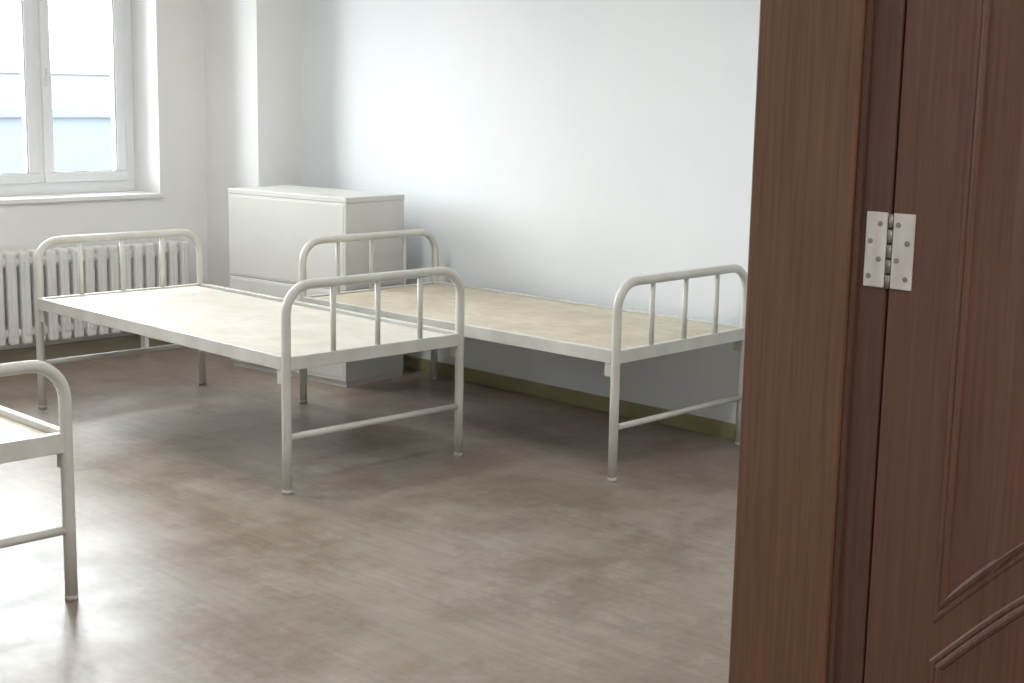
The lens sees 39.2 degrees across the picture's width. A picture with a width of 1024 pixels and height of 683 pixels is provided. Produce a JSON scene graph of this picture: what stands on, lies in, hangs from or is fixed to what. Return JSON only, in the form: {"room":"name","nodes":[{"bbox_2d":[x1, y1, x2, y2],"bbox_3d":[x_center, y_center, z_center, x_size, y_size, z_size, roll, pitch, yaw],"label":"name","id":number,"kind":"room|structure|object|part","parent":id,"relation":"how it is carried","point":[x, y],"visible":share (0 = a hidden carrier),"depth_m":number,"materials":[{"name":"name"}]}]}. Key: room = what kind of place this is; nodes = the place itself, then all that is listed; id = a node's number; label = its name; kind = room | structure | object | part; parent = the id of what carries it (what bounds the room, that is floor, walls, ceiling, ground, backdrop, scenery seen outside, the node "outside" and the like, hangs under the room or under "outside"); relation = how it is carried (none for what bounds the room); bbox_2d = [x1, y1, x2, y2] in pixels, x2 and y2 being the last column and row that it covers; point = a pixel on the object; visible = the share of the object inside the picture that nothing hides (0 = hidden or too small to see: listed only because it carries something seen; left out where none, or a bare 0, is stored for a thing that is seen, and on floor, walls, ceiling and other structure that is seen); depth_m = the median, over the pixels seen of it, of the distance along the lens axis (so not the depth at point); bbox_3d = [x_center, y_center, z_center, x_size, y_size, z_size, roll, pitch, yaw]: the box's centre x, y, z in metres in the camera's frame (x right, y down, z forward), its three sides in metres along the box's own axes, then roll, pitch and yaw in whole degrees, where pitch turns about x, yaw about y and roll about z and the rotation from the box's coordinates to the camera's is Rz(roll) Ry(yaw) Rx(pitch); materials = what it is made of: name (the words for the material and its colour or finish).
{"room":"dormitory","nodes":[
{"label":"dormitory","id":0,"kind":"room"},
{"bbox_2d":[0,0,208,350],"bbox_3d":[-3.938,-1.188,6.851,0.360,2.950,6.212,10,14,43],"label":"wall","id":1,"kind":"structure","parent":0,"point":[168,48],"depth_m":8.54,"materials":[{"name":"paint"}]},
{"bbox_2d":[0,0,126,183],"bbox_3d":[-2.906,-1.599,7.982,0.088,1.450,1.665,10,14,43],"label":"sash","id":2,"kind":"object","parent":1,"relation":"attached to","point":[32,176],"visible":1,"depth_m":8.25,"materials":[{"name":"white plastic"}]},
{"bbox_2d":[0,0,117,173],"bbox_3d":[-2.900,-1.598,7.975,0.010,1.334,1.549,10,14,43],"label":"gaskets","id":3,"kind":"object","parent":2,"relation":"attached to","point":[21,0],"visible":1,"depth_m":8.29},
{"bbox_2d":[19,1,114,172],"bbox_3d":[-2.918,-1.601,7.993,0.006,1.334,1.549,10,14,43],"label":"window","id":4,"kind":"structure","parent":2,"relation":"attached to","point":[19,1],"depth_m":8.50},
{"bbox_2d":[0,0,135,195],"bbox_3d":[-2.923,-1.602,7.998,0.060,1.586,1.801,10,14,43],"label":"frame","id":5,"kind":"object","parent":1,"relation":"attached to","point":[129,184],"visible":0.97,"depth_m":8.53,"materials":[{"name":"white plastic"}]},
{"bbox_2d":[0,190,163,204],"bbox_3d":[-2.820,-0.788,8.008,0.290,0.026,1.843,10,14,43],"label":"sill","id":6,"kind":"structure","parent":1,"relation":"attached to","point":[111,195],"depth_m":8.23,"materials":[{"name":"paint"}]},
{"bbox_2d":[0,334,173,363],"bbox_3d":[-3.645,0.285,6.777,0.549,0.085,6.198,10,14,43],"label":"baseboard","id":7,"kind":"structure","parent":1,"relation":"attached to","point":[54,351],"depth_m":8.30,"materials":[{"name":"paint"}]},
{"bbox_2d":[0,239,189,347],"bbox_3d":[-2.659,-0.189,7.989,0.163,0.643,2.091,10,14,43],"label":"radiator","id":8,"kind":"object","parent":1,"relation":"attached to","point":[101,264],"visible":0.72,"depth_m":8.07,"materials":[{"name":"metal"}]},
{"bbox_2d":[204,0,301,287],"bbox_3d":[-1.554,-1.449,8.625,0.533,2.950,0.313,10,14,43],"label":"pillar","id":9,"kind":"structure","parent":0,"point":[253,47],"depth_m":8.48,"materials":[{"name":"paint"}]},
{"bbox_2d":[0,347,739,682],"bbox_3d":[-1.207,1.017,3.348,9.660,0.100,8.212,10,14,43],"label":"floor","id":10,"kind":"structure","parent":0,"point":[391,556],"depth_m":5.05,"materials":[{"name":"plastic"}]},
{"bbox_2d":[0,360,78,601],"bbox_3d":[-2.351,0.329,4.696,0.938,0.754,2.029,-9,14,-44],"label":"bed","id":11,"kind":"object","parent":10,"relation":"on","point":[22,436],"visible":1,"depth_m":4.28,"materials":[{"name":"white metal"}]},
{"bbox_2d":[33,229,464,494],"bbox_3d":[-1.242,0.000,6.503,0.938,0.828,2.029,-9,14,-44],"label":"bed","id":12,"kind":"object","parent":10,"relation":"on","point":[287,334],"visible":0.98,"depth_m":6.16,"materials":[{"name":"white metal"}]},
{"bbox_2d":[228,185,404,386],"bbox_3d":[-1.083,-0.329,7.930,0.918,0.997,0.447,9,12,38],"label":"filing cabinet","id":13,"kind":"object","parent":10,"relation":"on","point":[270,227],"visible":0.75,"depth_m":7.69,"materials":[{"name":"metal"}]},
{"bbox_2d":[299,229,747,482],"bbox_3d":[-0.001,-0.020,6.756,2.029,0.828,0.938,10,13,42],"label":"bed","id":14,"kind":"object","parent":10,"relation":"on","point":[614,336],"visible":0.91,"depth_m":6.40,"materials":[{"name":"white metal"}]},
{"bbox_2d":[300,0,759,423],"bbox_3d":[0.648,-1.102,6.857,6.920,2.950,0.200,10,14,43],"label":"wall","id":15,"kind":"structure","parent":0,"point":[571,150],"depth_m":7.16,"materials":[{"name":"paint"}]},
{"bbox_2d":[403,354,735,439],"bbox_3d":[0.794,0.371,6.788,5.827,0.075,0.014,10,14,43],"label":"baseboard","id":16,"kind":"structure","parent":15,"relation":"attached to","point":[686,421],"depth_m":7.24,"materials":[{"name":"paint"}]},
{"bbox_3d":[0.208,-0.217,1.682,0.205,2.950,7.912,10,14,43],"label":"wall","id":17,"kind":"structure","parent":0,"visible":0},
{"bbox_2d":[728,0,865,682],"bbox_3d":[0.395,0.169,2.011,0.160,2.085,0.045,10,14,43],"label":"door frame","id":18,"kind":"structure","parent":17,"relation":"attached to","point":[810,61],"depth_m":1.96,"materials":[{"name":"brown wood"}]},
{"bbox_2d":[826,0,906,682],"bbox_3d":[0.472,0.175,1.940,0.050,2.100,0.039,10,14,43],"label":"rebate","id":19,"kind":"object","parent":17,"relation":"attached to","point":[885,20],"visible":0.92,"depth_m":1.90,"materials":[{"name":"brown wood"}]},
{"bbox_2d":[863,211,915,290],"bbox_3d":[0.488,-0.117,1.860,0.070,0.098,0.003,10,14,43],"label":"hinge leaves","id":20,"kind":"object","parent":19,"relation":"attached to","point":[905,255],"depth_m":1.86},
{"bbox_2d":[864,0,1023,682],"bbox_3d":[0.775,0.233,1.651,0.852,2.080,0.036,10,14,43],"label":"leaf","id":21,"kind":"object","parent":17,"relation":"attached to","point":[902,638],"depth_m":1.82,"materials":[{"name":"red wood"}]},
{"bbox_3d":[0.488,-0.117,1.861,0.060,0.096,0.008,10,14,43],"label":"hinge","id":22,"kind":"part","parent":21,"relation":"part of","materials":[{"name":"silver metal"}]},
{"bbox_2d":[927,0,1023,682],"bbox_3d":[0.775,0.241,1.629,0.634,1.812,0.006,10,14,43],"label":"trim","id":23,"kind":"structure","parent":21,"relation":"attached to","point":[944,603],"depth_m":1.80,"materials":[{"name":"red wood"}]},
{"bbox_2d":[987,95,1023,682],"bbox_3d":[0.775,0.241,1.630,0.502,1.680,0.005,10,14,43],"label":"panels","id":24,"kind":"object","parent":21,"relation":"attached to","point":[1006,532],"visible":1,"depth_m":1.76,"materials":[{"name":"red wood"}]},
{"label":"outside","id":25,"kind":"structure","parent":0,"visible":0},
{"bbox_3d":[-39.134,-4.056,52.385,111.000,0.200,140.000,10,14,43],"label":"ground","id":26,"kind":"structure","parent":25,"visible":0},
{"bbox_2d":[0,69,110,103],"bbox_3d":[-34.178,-8.662,60.929,15.100,6.150,80.400,10,14,43],"label":"building","id":27,"kind":"structure","parent":26,"relation":"on","point":[66,86],"depth_m":64.46,"materials":[{"name":"white"}]},
{"bbox_2d":[0,103,112,172],"bbox_3d":[-13.027,-2.306,29.580,8.100,5.080,44.400,10,14,43],"label":"outbuilding","id":28,"kind":"structure","parent":26,"relation":"on","point":[82,132],"depth_m":28.13,"materials":[{"name":"metal"}]}
]}

